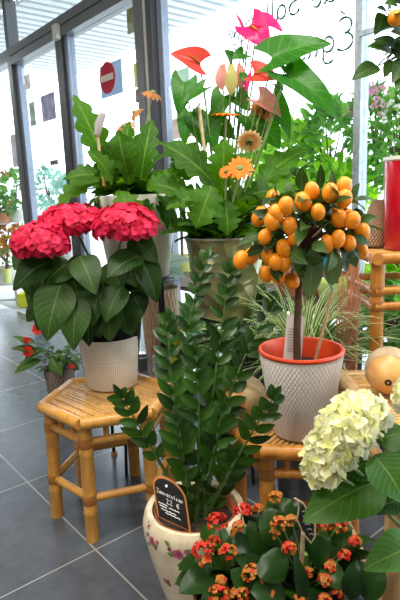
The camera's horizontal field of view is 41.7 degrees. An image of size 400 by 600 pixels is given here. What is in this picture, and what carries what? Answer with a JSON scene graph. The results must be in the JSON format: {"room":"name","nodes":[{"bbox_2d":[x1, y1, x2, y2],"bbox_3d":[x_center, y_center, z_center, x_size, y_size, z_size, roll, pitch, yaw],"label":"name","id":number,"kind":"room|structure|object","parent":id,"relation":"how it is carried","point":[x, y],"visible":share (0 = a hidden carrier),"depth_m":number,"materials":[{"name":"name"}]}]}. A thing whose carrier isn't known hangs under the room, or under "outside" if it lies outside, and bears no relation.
{"room":"plant shop","nodes":[
{"label":"plant shop","id":0,"kind":"room"},
{"bbox_2d":[0,0,250,106],"bbox_3d":[-0.989,-2.864,5.325,1.730,0.060,13.053,-11,15,-39],"label":"ceiling","id":1,"kind":"structure","parent":0,"point":[110,39],"depth_m":5.66,"materials":[{"name":"white metal"}]},
{"bbox_2d":[0,305,384,599],"bbox_3d":[-2.303,0.921,2.167,5.290,0.080,11.000,-11,15,-39],"label":"floor","id":2,"kind":"structure","parent":0,"point":[43,557],"depth_m":2.04,"materials":[{"name":"grey tile"}]},
{"bbox_2d":[1,0,29,224],"bbox_3d":[-1.713,-1.278,5.139,0.100,3.020,0.080,-11,15,-39],"label":"trim","id":3,"kind":"structure","parent":2,"relation":"on","point":[8,6],"depth_m":4.96,"materials":[{"name":"grey metal"}]},
{"bbox_2d":[55,38,80,255],"bbox_3d":[-1.040,-0.867,4.414,0.100,2.448,0.110,-11,15,-39],"label":"trim","id":4,"kind":"structure","parent":2,"relation":"on","point":[59,45],"depth_m":4.25,"materials":[{"name":"metal"}]},
{"bbox_2d":[63,36,90,255],"bbox_3d":[-0.980,-0.855,4.344,0.060,2.448,0.065,-11,15,-39],"label":"trim","id":5,"kind":"structure","parent":2,"relation":"on","point":[69,44],"depth_m":4.19,"materials":[{"name":"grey metal"}]},
{"bbox_2d":[0,0,132,72],"bbox_3d":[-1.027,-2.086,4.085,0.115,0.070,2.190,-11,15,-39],"label":"trim","id":6,"kind":"structure","parent":5,"relation":"attached to","point":[104,10],"depth_m":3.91,"materials":[{"name":"grey metal"}]},
{"bbox_2d":[51,23,60,40],"bbox_3d":[-1.117,-2.079,4.076,0.034,0.110,0.070,-11,15,-39],"label":"sensor","id":7,"kind":"object","parent":6,"relation":"attached to","point":[56,36],"visible":1,"depth_m":4.06,"materials":[{"name":"white plastic"}]},
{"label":"window","id":8,"kind":"structure","parent":6,"relation":"attached to","visible":0},
{"bbox_2d":[10,134,17,167],"bbox_3d":[-1.846,-1.489,5.239,0.002,0.314,0.175,-11,15,-39],"label":"poster","id":9,"kind":"object","parent":8,"relation":"attached to","point":[12,137],"visible":0.64,"depth_m":5.25,"materials":[{"name":"grey paper"}]},
{"bbox_2d":[36,373,176,543],"bbox_3d":[-0.345,0.585,2.062,0.513,0.473,0.522,-2,11,0],"label":"stool","id":10,"kind":"object","parent":2,"relation":"on","point":[73,404],"visible":0.67,"depth_m":1.91,"materials":[{"name":"wood"}]},
{"bbox_2d":[8,201,161,391],"bbox_3d":[-0.398,-0.003,1.989,0.525,0.724,0.439,-2,11,0],"label":"hydrangea","id":11,"kind":"object","parent":10,"relation":"on","point":[92,305],"visible":1,"depth_m":1.84,"materials":[{"name":"green plant"}]},
{"bbox_2d":[79,336,137,391],"bbox_3d":[-0.358,0.236,2.108,0.242,0.205,0.242,-2,11,0],"label":"pot","id":12,"kind":"object","parent":11,"relation":"on","point":[106,363],"depth_m":2.01,"materials":[{"name":"beige ceramic"}]},
{"bbox_2d":[93,319,141,375],"bbox_3d":[-0.348,0.177,2.106,0.248,0.280,0.248,-2,11,0],"label":"nursery pot","id":13,"kind":"object","parent":11,"relation":"on","point":[120,356],"depth_m":2.00,"materials":[{"name":"black plastic"}]},
{"bbox_2d":[132,0,149,172],"bbox_3d":[-0.321,-1.003,3.497,0.120,3.020,0.080,-11,15,-39],"label":"trim","id":14,"kind":"structure","parent":2,"relation":"on","point":[137,4],"depth_m":3.35,"materials":[{"name":"grey metal"}]},
{"bbox_2d":[142,0,152,170],"bbox_3d":[-0.284,-0.994,3.442,0.075,3.020,0.048,-11,15,-39],"label":"trim","id":15,"kind":"structure","parent":2,"relation":"on","point":[143,2],"depth_m":3.31,"materials":[{"name":"metal"}]},
{"bbox_2d":[124,273,171,476],"bbox_3d":[-0.240,0.324,2.327,0.260,0.872,0.260,-2,11,0],"label":"plant stand","id":16,"kind":"object","parent":2,"relation":"on","point":[161,300],"visible":0.06,"depth_m":2.30,"materials":[{"name":"wood"}]},
{"bbox_2d":[56,90,190,276],"bbox_3d":[-0.278,-0.448,2.109,0.510,0.729,0.593,-2,11,0],"label":"potted plant","id":17,"kind":"object","parent":16,"relation":"on","point":[124,162],"visible":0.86,"depth_m":1.97,"materials":[{"name":"green plant"}]},
{"bbox_2d":[94,112,105,185],"bbox_3d":[-0.348,-0.536,1.867,0.047,0.255,0.037,6,14,36],"label":"stake","id":18,"kind":"object","parent":17,"relation":"in","point":[99,122],"visible":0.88,"depth_m":1.84,"materials":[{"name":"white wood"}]},
{"bbox_2d":[116,122,135,131],"bbox_3d":[-0.288,-0.661,2.038,0.086,0.064,0.072,-2,11,0],"label":"flower","id":19,"kind":"object","parent":17,"relation":"on","point":[123,125],"depth_m":2.02,"materials":[{"name":"brown plant"}]},
{"bbox_2d":[93,194,172,276],"bbox_3d":[-0.263,-0.269,2.208,0.347,0.338,0.347,-2,11,0],"label":"pot","id":20,"kind":"object","parent":17,"relation":"on","point":[158,203],"depth_m":2.08,"materials":[{"name":"white ceramic"}]},
{"bbox_2d":[132,109,141,121],"bbox_3d":[-0.248,-0.737,2.100,0.053,0.053,0.067,-2,11,0],"label":"flower","id":21,"kind":"object","parent":17,"relation":"on","point":[135,113],"depth_m":2.08,"materials":[{"name":"brown plant"}]},
{"bbox_2d":[141,91,161,100],"bbox_3d":[-0.187,-0.778,2.011,0.082,0.044,0.083,-2,11,0],"label":"flower","id":22,"kind":"object","parent":17,"relation":"on","point":[153,95],"depth_m":1.99,"materials":[{"name":"brown plant"}]},
{"bbox_2d":[110,351,195,456],"bbox_3d":[-0.236,0.511,2.696,0.445,0.360,0.520,-2,11,0],"label":"table","id":23,"kind":"object","parent":2,"relation":"on","point":[150,372],"visible":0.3,"depth_m":2.53,"materials":[{"name":"metal"}]},
{"bbox_2d":[138,354,148,372],"bbox_3d":[-0.283,0.312,2.582,0.067,0.078,0.066,-2,11,0],"label":"bucket","id":24,"kind":"object","parent":23,"relation":"on","point":[143,358],"visible":0.87,"depth_m":2.56,"materials":[{"name":"metal"}]},
{"bbox_2d":[152,356,169,378],"bbox_3d":[-0.176,0.317,2.454,0.088,0.110,0.088,-2,11,0],"label":"bucket","id":25,"kind":"object","parent":23,"relation":"on","point":[155,364],"visible":0.24,"depth_m":2.42,"materials":[{"name":"metal"}]},
{"bbox_2d":[142,253,188,363],"bbox_3d":[-0.202,0.030,2.684,0.370,0.584,0.269,-2,11,0],"label":"foliage","id":26,"kind":"object","parent":23,"relation":"on","point":[149,318],"visible":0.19,"depth_m":2.63,"materials":[{"name":"plant"}]},
{"bbox_2d":[142,284,178,363],"bbox_3d":[-0.203,0.123,2.721,0.200,0.388,0.200,-2,11,0],"label":"wicker planter","id":27,"kind":"object","parent":26,"relation":"on","point":[149,318],"depth_m":2.64,"materials":[{"name":"brown wicker"}]},
{"bbox_2d":[171,326,183,363],"bbox_3d":[-0.122,0.230,2.692,0.092,0.183,0.092,-2,11,0],"label":"pot","id":28,"kind":"object","parent":23,"relation":"on","point":[176,342],"visible":0.1,"depth_m":2.66,"materials":[{"name":"yellow plastic"}]},
{"bbox_2d":[144,0,169,283],"bbox_3d":[-0.243,-0.988,3.405,0.120,3.020,0.058,-11,15,-39],"label":"trim","id":29,"kind":"structure","parent":2,"relation":"on","point":[150,5],"depth_m":3.27,"materials":[{"name":"metal"}]},
{"bbox_2d":[156,0,181,316],"bbox_3d":[-0.202,-0.981,3.364,0.050,3.020,0.050,-11,15,-39],"label":"trim","id":30,"kind":"structure","parent":2,"relation":"on","point":[161,5],"depth_m":3.28,"materials":[{"name":"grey metal"}]},
{"bbox_2d":[107,246,284,599],"bbox_3d":[0.003,0.382,1.548,0.527,1.044,0.436,-2,11,0],"label":"plant","id":31,"kind":"object","parent":2,"relation":"on","point":[168,543],"visible":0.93,"depth_m":1.51,"materials":[{"name":"green plant"}]},
{"bbox_2d":[153,476,190,531],"bbox_3d":[-0.077,0.562,1.448,0.099,0.152,0.043,-2,11,0],"label":"price tag","id":32,"kind":"object","parent":31,"relation":"on","point":[171,502],"visible":1,"depth_m":1.44,"materials":[{"name":"black stone"}]},
{"bbox_2d":[189,323,256,435],"bbox_3d":[0.162,0.347,2.562,0.455,0.703,0.411,-2,11,0],"label":"shrub","id":33,"kind":"object","parent":2,"relation":"on","point":[201,343],"visible":0.03,"depth_m":2.50,"materials":[{"name":"green plant"}]},
{"bbox_2d":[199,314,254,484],"bbox_3d":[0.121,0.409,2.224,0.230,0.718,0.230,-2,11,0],"label":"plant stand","id":34,"kind":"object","parent":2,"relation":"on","point":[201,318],"visible":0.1,"depth_m":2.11,"materials":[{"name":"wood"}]},
{"bbox_2d":[149,8,336,319],"bbox_3d":[0.133,-0.495,2.002,0.672,1.140,0.493,-4,11,-8],"label":"flower arrangement","id":35,"kind":"object","parent":34,"relation":"on","point":[219,218],"visible":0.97,"depth_m":1.91,"materials":[{"name":"plant"}]},
{"bbox_2d":[197,105,207,162],"bbox_3d":[0.012,-0.576,1.914,0.037,0.258,0.015,-2,11,0],"label":"stake","id":36,"kind":"object","parent":35,"relation":"in","point":[198,106],"visible":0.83,"depth_m":1.90,"materials":[{"name":"brown wood"}]},
{"bbox_2d":[174,503,284,599],"bbox_3d":[0.078,0.731,1.293,0.287,0.455,0.312,-2,11,0],"label":"potted kalanchoe","id":37,"kind":"object","parent":2,"relation":"on","point":[214,576],"visible":0.99,"depth_m":1.24,"materials":[{"name":"plant"}]},
{"bbox_2d":[193,594,198,599],"bbox_3d":[0.085,0.847,1.363,0.200,0.200,0.200,-2,11,0],"label":"pot","id":38,"kind":"object","parent":37,"relation":"on","point":[195,597],"depth_m":1.35,"materials":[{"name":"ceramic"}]},
{"bbox_2d":[217,283,292,395],"bbox_3d":[0.253,0.315,2.438,0.380,0.808,0.370,8,15,42],"label":"shrub","id":39,"kind":"object","parent":2,"relation":"on","point":[259,297],"visible":0.12,"depth_m":2.37,"materials":[{"name":"green plant"}]},
{"bbox_2d":[241,360,266,395],"bbox_3d":[0.281,0.498,2.488,0.180,0.428,0.180,-2,11,0],"label":"pot","id":40,"kind":"object","parent":39,"relation":"on","point":[260,373],"depth_m":2.37,"materials":[{"name":"ceramic"}]},
{"bbox_2d":[155,269,399,500],"bbox_3d":[0.431,0.323,2.054,1.108,0.929,0.897,0,12,13],"label":"grassy plant","id":41,"kind":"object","parent":2,"relation":"on","point":[299,489],"depth_m":2.01,"materials":[{"name":"plant"}]},
{"bbox_2d":[227,396,359,535],"bbox_3d":[0.300,0.617,1.655,0.445,0.520,0.422,-2,11,0],"label":"stool","id":42,"kind":"object","parent":2,"relation":"on","point":[276,448],"visible":0.15,"depth_m":1.48,"materials":[{"name":"wood"}]},
{"bbox_2d":[223,376,265,417],"bbox_3d":[0.134,0.297,1.623,0.142,0.130,0.131,-2,11,0],"label":"butternut squash","id":43,"kind":"object","parent":42,"relation":"on","point":[254,388],"visible":0.49,"depth_m":1.57,"materials":[{"name":"food"}]},
{"bbox_2d":[233,164,384,442],"bbox_3d":[0.291,0.004,1.489,0.362,0.756,0.350,6,14,35],"label":"tree","id":44,"kind":"object","parent":42,"relation":"on","point":[308,384],"visible":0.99,"depth_m":1.39,"materials":[{"name":"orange plant"}]},
{"bbox_2d":[283,314,304,359],"bbox_3d":[0.274,0.113,1.530,0.066,0.146,0.012,-2,11,0],"label":"card","id":45,"kind":"object","parent":44,"relation":"on","point":[288,345],"visible":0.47,"depth_m":1.53,"materials":[{"name":"paper"}]},
{"bbox_2d":[314,256,334,359],"bbox_3d":[0.336,0.030,1.413,0.050,0.301,0.053,-2,11,0],"label":"stake","id":46,"kind":"object","parent":44,"relation":"on","point":[324,259],"visible":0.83,"depth_m":1.42,"materials":[{"name":"brown wood"}]},
{"bbox_2d":[233,490,386,599],"bbox_3d":[0.263,0.717,1.283,0.362,0.473,0.284,-2,11,0],"label":"potted kalanchoe","id":47,"kind":"object","parent":2,"relation":"on","point":[332,566],"visible":0.9,"depth_m":1.21,"materials":[{"name":"plant"}]},
{"bbox_2d":[294,497,315,563],"bbox_3d":[0.231,0.530,1.174,0.048,0.218,0.039,-2,11,0],"label":"price tag","id":48,"kind":"object","parent":47,"relation":"in","point":[307,528],"visible":0.82,"depth_m":1.15,"materials":[{"name":"brown wood"}]},
{"bbox_2d":[298,377,399,571],"bbox_3d":[0.441,0.565,1.062,0.501,0.844,0.300,-2,11,0],"label":"hydrangea","id":49,"kind":"object","parent":2,"relation":"on","point":[347,486],"visible":1,"depth_m":0.93,"materials":[{"name":"white plant"}]},
{"bbox_2d":[335,254,366,394],"bbox_3d":[0.546,0.303,1.940,0.103,1.005,0.104,-2,11,0],"label":"bundle","id":50,"kind":"object","parent":2,"relation":"on","point":[348,365],"visible":0.23,"depth_m":1.88,"materials":[{"name":"wood"}]},
{"bbox_2d":[338,369,399,599],"bbox_3d":[0.653,0.573,1.444,0.466,0.662,0.484,-2,11,0],"label":"table","id":51,"kind":"object","parent":2,"relation":"on","point":[355,380],"visible":0.1,"depth_m":1.38,"materials":[{"name":"wood"}]},
{"bbox_2d":[364,346,399,393],"bbox_3d":[0.504,0.188,1.398,0.128,0.126,0.147,-2,11,0],"label":"butternut squash","id":52,"kind":"object","parent":51,"relation":"on","point":[382,366],"visible":0.95,"depth_m":1.35,"materials":[{"name":"food"}]},
{"bbox_2d":[345,247,399,460],"bbox_3d":[0.805,0.281,2.045,0.418,0.987,0.358,-2,11,0],"label":"stand","id":53,"kind":"object","parent":2,"relation":"on","point":[377,258],"visible":0.44,"depth_m":1.83,"materials":[{"name":"wood"}]},
{"bbox_2d":[366,199,383,247],"bbox_3d":[0.664,-0.293,2.017,0.111,0.184,0.112,-2,11,0],"label":"pot","id":54,"kind":"object","parent":53,"relation":"on","point":[376,208],"visible":0.65,"depth_m":1.98,"materials":[{"name":"brown wicker"}]},
{"bbox_2d":[351,0,399,250],"bbox_3d":[0.778,-0.656,1.823,0.354,0.955,0.445,6,14,37],"label":"citrus","id":55,"kind":"object","parent":53,"relation":"on","point":[391,213],"visible":1,"depth_m":1.78,"materials":[{"name":"green plant"}]},
{"bbox_3d":[1.364,0.749,1.860,3.019,0.100,3.645,-2,11,0],"label":"trim","id":56,"kind":"structure","parent":2,"relation":"on","visible":0},
{"bbox_2d":[352,0,390,369],"bbox_3d":[0.756,-0.836,2.200,0.080,2.920,0.234,-11,15,-39],"label":"trim","id":57,"kind":"structure","parent":56,"relation":"on","point":[363,31],"depth_m":2.27,"materials":[{"name":"metal"}]},
{"bbox_3d":[0.249,-0.939,2.813,0.879,2.920,1.063,-2,11,0],"label":"window","id":58,"kind":"structure","parent":56,"relation":"attached to","visible":0},
{"bbox_2d":[172,118,192,139],"bbox_3d":[-0.105,-1.053,3.208,0.002,0.122,0.200,-11,15,-39],"label":"poster","id":59,"kind":"object","parent":58,"relation":"attached to","point":[176,135],"visible":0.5,"depth_m":3.26,"materials":[{"name":"pink paper"}]},
{"bbox_2d":[177,67,188,81],"bbox_3d":[-0.108,-1.329,3.144,0.002,0.100,0.137,-11,15,-39],"label":"poster","id":60,"kind":"object","parent":58,"relation":"attached to","point":[183,73],"visible":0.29,"depth_m":3.12,"materials":[{"name":"green paper"}]},
{"bbox_2d":[229,16,252,59],"bbox_3d":[0.215,-1.364,2.759,0.006,0.200,0.180,-11,15,-39],"label":"ornament","id":61,"kind":"object","parent":58,"relation":"attached to","point":[250,16],"visible":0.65,"depth_m":2.78,"materials":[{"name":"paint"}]},
{"bbox_2d":[267,0,299,20],"bbox_3d":[0.373,-1.417,2.553,0.012,0.119,0.289,-11,14,-38],"label":"lettering","id":62,"kind":"object","parent":58,"relation":"attached to","point":[292,2],"depth_m":2.52,"materials":[{"name":"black paint"}]},
{"bbox_2d":[312,0,334,7],"bbox_3d":[0.553,-1.381,2.340,0.012,0.125,0.145,-11,14,-38],"label":"lettering","id":63,"kind":"object","parent":58,"relation":"attached to","point":[329,1],"depth_m":2.35,"materials":[{"name":"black paint"}]},
{"bbox_2d":[302,10,353,64],"bbox_3d":[0.536,-1.179,2.410,0.012,0.208,0.394,-11,14,-38],"label":"lettering","id":64,"kind":"object","parent":58,"relation":"attached to","point":[341,11],"depth_m":2.34,"materials":[{"name":"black paint"}]},
{"bbox_3d":[-0.928,0.339,4.575,1.424,0.012,1.715,-2,11,0],"label":"trim","id":65,"kind":"structure","parent":2,"relation":"on","visible":0},
{"bbox_2d":[15,64,37,221],"bbox_3d":[-1.641,-0.989,5.139,0.060,2.448,0.075,-11,15,-39],"label":"trim","id":66,"kind":"structure","parent":65,"relation":"on","point":[19,69],"depth_m":5.01,"materials":[{"name":"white metal"}]},
{"bbox_3d":[-1.350,-0.934,4.779,0.551,2.436,0.667,-2,11,0],"label":"window","id":67,"kind":"structure","parent":65,"relation":"attached to","visible":0},
{"bbox_2d":[25,74,29,89],"bbox_3d":[-1.570,-1.984,4.778,0.002,0.121,0.104,-11,15,-39],"label":"sticker","id":68,"kind":"object","parent":67,"relation":"attached to","point":[27,78],"visible":1,"depth_m":4.78,"materials":[{"name":"pink paper"}]},
{"bbox_2d":[29,101,35,126],"bbox_3d":[-1.532,-1.701,4.801,0.002,0.207,0.126,-11,15,-39],"label":"poster","id":69,"kind":"object","parent":67,"relation":"attached to","point":[31,104],"visible":1,"depth_m":4.80,"materials":[{"name":"green paper"}]},
{"bbox_2d":[40,91,55,121],"bbox_3d":[-1.311,-1.666,4.538,0.002,0.218,0.277,-11,15,-39],"label":"poster","id":70,"kind":"object","parent":67,"relation":"attached to","point":[48,106],"visible":1,"depth_m":4.53,"materials":[{"name":"purple paper"}]},
{"bbox_2d":[50,159,58,165],"bbox_3d":[-1.282,-1.209,4.615,0.002,0.042,0.164,-11,15,-39],"label":"sticker","id":71,"kind":"object","parent":67,"relation":"attached to","point":[52,162],"visible":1,"depth_m":4.61,"materials":[{"name":"paper"}]},
{"bbox_3d":[-0.648,-0.795,3.950,0.625,2.436,0.756,-2,11,0],"label":"window","id":72,"kind":"structure","parent":65,"relation":"attached to","visible":0},
{"bbox_2d":[99,58,122,98],"bbox_3d":[-0.635,-1.573,3.726,0.008,0.236,0.301,-11,15,-39],"label":"sheet","id":73,"kind":"object","parent":72,"relation":"attached to","point":[111,81],"visible":1,"depth_m":3.72,"materials":[{"name":"blue paper"}]},
{"bbox_2d":[126,7,133,34],"bbox_3d":[-0.428,-1.827,3.413,0.002,0.150,0.173,-11,15,-39],"label":"poster","id":74,"kind":"object","parent":72,"relation":"attached to","point":[129,12],"visible":0.36,"depth_m":3.45,"materials":[{"name":"green paper"}]},
{"bbox_2d":[133,63,136,87],"bbox_3d":[-0.399,-1.490,3.461,0.002,0.150,0.131,-11,15,-39],"label":"poster","id":75,"kind":"object","parent":72,"relation":"attached to","point":[134,64],"visible":0.36,"depth_m":3.50,"materials":[{"name":"yellow paper"}]},
{"bbox_2d":[135,89,137,102],"bbox_3d":[-0.391,-1.362,3.483,0.002,0.085,0.131,-11,15,-39],"label":"poster","id":76,"kind":"object","parent":72,"relation":"attached to","point":[136,90],"visible":0.36,"depth_m":3.52,"materials":[{"name":"paper"}]},
{"bbox_3d":[-0.795,0.606,3.023,0.190,0.095,0.194,-2,11,0],"label":"stool","id":77,"kind":"object","parent":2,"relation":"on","visible":0},
{"bbox_2d":[11,325,81,394],"bbox_3d":[-0.815,0.331,2.948,0.391,0.475,0.306,-2,11,0],"label":"potted impatiens","id":78,"kind":"object","parent":77,"relation":"on","point":[59,369],"visible":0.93,"depth_m":2.87,"materials":[{"name":"plant"}]},
{"bbox_2d":[43,362,74,394],"bbox_3d":[-0.793,0.469,2.986,0.176,0.187,0.176,-2,11,0],"label":"woven pot","id":79,"kind":"object","parent":78,"relation":"on","point":[53,380],"depth_m":2.91,"materials":[{"name":"wicker"}]},
{"bbox_2d":[0,228,386,393],"bbox_3d":[1.205,-1.305,12.698,13.910,0.090,34.000,-11,15,-39],"label":"pavement","id":80,"kind":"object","parent":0,"point":[97,248],"depth_m":7.25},
{"bbox_2d":[0,222,23,304],"bbox_3d":[-2.997,-0.433,6.400,1.625,0.967,0.505,-2,11,0],"label":"display rack","id":81,"kind":"object","parent":80,"relation":"on","point":[2,283],"visible":0.33,"depth_m":6.23,"materials":[{"name":"white paint"}]},
{"bbox_2d":[0,248,11,282],"bbox_3d":[-2.314,-0.422,6.268,0.244,0.432,0.212,-11,14,-36],"label":"shrub","id":82,"kind":"object","parent":81,"relation":"on","point":[6,272],"visible":0.96,"depth_m":6.25,"materials":[{"name":"green plant"}]},
{"bbox_2d":[1,268,10,282],"bbox_3d":[-2.317,-0.294,6.298,0.120,0.170,0.120,-2,11,0],"label":"pot","id":83,"kind":"object","parent":82,"relation":"on","point":[6,272],"depth_m":6.26,"materials":[{"name":"yellow ceramic"}]},
{"bbox_2d":[0,281,12,285],"bbox_3d":[-2.990,-0.200,6.444,1.620,0.020,0.500,-2,11,0],"label":"shelf","id":84,"kind":"object","parent":81,"relation":"attached to","point":[2,283],"depth_m":6.20,"materials":[{"name":"white paint"}]},
{"bbox_2d":[0,222,21,280],"bbox_3d":[-2.395,-0.649,6.440,0.692,0.817,0.470,-2,11,0],"label":"shrub","id":85,"kind":"object","parent":81,"relation":"on","point":[3,239],"visible":0.23,"depth_m":6.38,"materials":[{"name":"green plant"}]},
{"bbox_2d":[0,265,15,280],"bbox_3d":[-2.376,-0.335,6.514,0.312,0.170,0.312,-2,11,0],"label":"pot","id":86,"kind":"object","parent":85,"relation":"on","point":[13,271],"depth_m":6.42,"materials":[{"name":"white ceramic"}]},
{"bbox_2d":[0,192,21,222],"bbox_3d":[-2.346,-1.097,6.148,0.547,0.382,0.396,-2,11,0],"label":"shrub","id":87,"kind":"object","parent":81,"relation":"on","point":[5,215],"visible":0.99,"depth_m":6.11,"materials":[{"name":"green plant"}]},
{"bbox_2d":[0,213,10,222],"bbox_3d":[-2.343,-0.961,6.165,0.240,0.110,0.240,-2,11,0],"label":"pot","id":88,"kind":"object","parent":87,"relation":"on","point":[4,217],"depth_m":6.10,"materials":[{"name":"ceramic"}]},
{"bbox_2d":[0,222,21,224],"bbox_3d":[-3.017,-0.897,6.305,1.620,0.020,0.500,-2,11,0],"label":"shelf","id":89,"kind":"object","parent":81,"relation":"attached to","point":[9,223],"depth_m":6.11,"materials":[{"name":"white paint"}]},
{"bbox_2d":[0,166,37,221],"bbox_3d":[-2.246,-1.271,6.285,0.576,0.662,0.471,-2,11,0],"label":"shrub","id":90,"kind":"object","parent":81,"relation":"on","point":[4,177],"visible":0.59,"depth_m":6.23,"materials":[{"name":"green plant"}]},
{"bbox_2d":[9,209,23,221],"bbox_3d":[-2.217,-1.021,6.337,0.288,0.150,0.288,-2,11,0],"label":"pot","id":91,"kind":"object","parent":90,"relation":"on","point":[18,217],"depth_m":6.23,"materials":[{"name":"white ceramic"}]},
{"bbox_2d":[16,291,27,306],"bbox_3d":[-2.003,-0.018,6.210,0.235,0.153,0.264,-2,11,0],"label":"flower pot","id":92,"kind":"object","parent":80,"relation":"on","point":[21,297],"visible":0.36,"depth_m":6.09,"materials":[{"name":"yellow plastic"}]},
{"bbox_2d":[34,163,63,211],"bbox_3d":[-1.876,-0.888,6.651,0.610,1.675,0.505,-8,13,-27],"label":"shrub","id":93,"kind":"object","parent":80,"relation":"on","point":[47,172],"visible":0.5,"depth_m":6.48,"materials":[{"name":"green plant"}]},
{"bbox_2d":[41,171,88,259],"bbox_3d":[-1.466,-0.673,5.884,0.530,1.524,0.533,-2,11,0],"label":"shrub","id":94,"kind":"object","parent":80,"relation":"on","point":[59,183],"visible":0.28,"depth_m":5.71,"materials":[{"name":"green plant"}]},
{"bbox_2d":[62,236,72,259],"bbox_3d":[-1.448,-0.371,5.931,0.240,0.912,0.240,-2,11,0],"label":"pot","id":95,"kind":"object","parent":94,"relation":"on","point":[70,254],"depth_m":5.80,"materials":[{"name":"white ceramic"}]},
{"bbox_2d":[182,299,217,352],"bbox_3d":[-0.058,0.240,3.684,0.480,0.489,0.395,-2,11,0],"label":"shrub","id":96,"kind":"object","parent":80,"relation":"on","point":[185,303],"visible":0.04,"depth_m":3.60,"materials":[{"name":"green plant"}]},
{"bbox_2d":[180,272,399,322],"bbox_3d":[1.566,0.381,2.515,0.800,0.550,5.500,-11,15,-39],"label":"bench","id":97,"kind":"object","parent":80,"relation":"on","point":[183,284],"visible":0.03,"depth_m":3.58,"materials":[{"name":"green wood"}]},
{"bbox_2d":[174,139,190,271],"bbox_3d":[-0.161,-0.806,4.508,0.436,1.126,0.418,-2,11,0],"label":"shrub","id":98,"kind":"object","parent":97,"relation":"on","point":[184,267],"visible":0.02,"depth_m":4.54,"materials":[{"name":"green plant"}]},
{"bbox_2d":[179,254,190,271],"bbox_3d":[-0.153,-0.325,4.613,0.240,0.140,0.240,-2,11,0],"label":"pot","id":99,"kind":"object","parent":98,"relation":"on","point":[185,267],"depth_m":4.53,"materials":[{"name":"yellow ceramic"}]},
{"bbox_2d":[238,147,277,283],"bbox_3d":[0.449,-0.630,3.790,0.447,1.016,0.388,-11,14,-36],"label":"shrub","id":100,"kind":"object","parent":97,"relation":"on","point":[260,281],"visible":0.04,"depth_m":3.79,"materials":[{"name":"green plant"}]},
{"bbox_2d":[251,113,335,295],"bbox_3d":[0.574,-0.599,3.321,0.580,1.130,0.559,-2,11,0],"label":"shrub","id":101,"kind":"object","parent":97,"relation":"on","point":[295,138],"visible":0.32,"depth_m":3.15,"materials":[{"name":"green plant"}]},
{"bbox_2d":[277,270,304,295],"bbox_3d":[0.597,-0.109,3.392,0.240,0.140,0.240,-2,11,0],"label":"orange","id":102,"kind":"object","parent":101,"relation":"on","point":[291,292],"depth_m":3.33,"materials":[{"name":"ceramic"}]},
{"bbox_2d":[289,91,370,296],"bbox_3d":[0.779,-0.629,3.201,0.548,1.220,0.510,3,12,24],"label":"shrub","id":103,"kind":"object","parent":97,"relation":"on","point":[320,118],"visible":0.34,"depth_m":3.06,"materials":[{"name":"green plant"}]},
{"bbox_2d":[314,270,346,296],"bbox_3d":[0.813,-0.103,3.320,0.264,0.140,0.264,-2,11,0],"label":"pot","id":104,"kind":"object","parent":103,"relation":"on","point":[316,292],"depth_m":3.29,"materials":[{"name":"ceramic"}]},
{"bbox_2d":[296,152,383,306],"bbox_3d":[0.784,-0.392,2.963,0.470,0.847,0.428,-2,11,0],"label":"shrub","id":105,"kind":"object","parent":97,"relation":"on","point":[340,169],"visible":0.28,"depth_m":2.88,"materials":[{"name":"green plant"}]},
{"bbox_2d":[317,277,346,306],"bbox_3d":[0.791,-0.046,3.040,0.240,0.140,0.240,-2,11,0],"label":"pot","id":106,"kind":"object","parent":105,"relation":"on","point":[323,285],"depth_m":2.96,"materials":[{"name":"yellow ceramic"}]},
{"bbox_2d":[337,78,398,296],"bbox_3d":[0.988,-0.596,2.959,0.425,1.234,0.408,-2,11,0],"label":"shrub","id":107,"kind":"object","parent":97,"relation":"on","point":[377,97],"visible":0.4,"depth_m":2.83,"materials":[{"name":"green plant"}]},
{"bbox_2d":[344,262,399,314],"bbox_3d":[1.043,-0.058,2.833,0.546,0.484,0.463,-2,11,0],"label":"shrub","id":108,"kind":"object","parent":97,"relation":"on","point":[388,267],"visible":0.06,"depth_m":2.76,"materials":[{"name":"green plant"}]},
{"bbox_2d":[366,87,399,298],"bbox_3d":[1.018,-0.506,2.695,0.383,1.160,0.355,-2,11,0],"label":"shrub","id":109,"kind":"object","parent":97,"relation":"on","point":[394,108],"visible":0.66,"depth_m":2.63,"materials":[{"name":"green plant"}]},
{"bbox_2d":[358,270,399,350],"bbox_3d":[0.892,0.267,2.478,0.428,0.838,0.381,3,12,24],"label":"shrub","id":110,"kind":"object","parent":80,"relation":"on","point":[389,281],"visible":0.12,"depth_m":2.38,"materials":[{"name":"green plant"}]},
{"bbox_2d":[383,160,399,250],"bbox_3d":[0.783,-0.351,1.904,0.228,0.325,0.228,-2,11,0],"label":"vase","id":111,"kind":"object","parent":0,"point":[391,213],"depth_m":1.87,"materials":[{"name":"red ceramic"}]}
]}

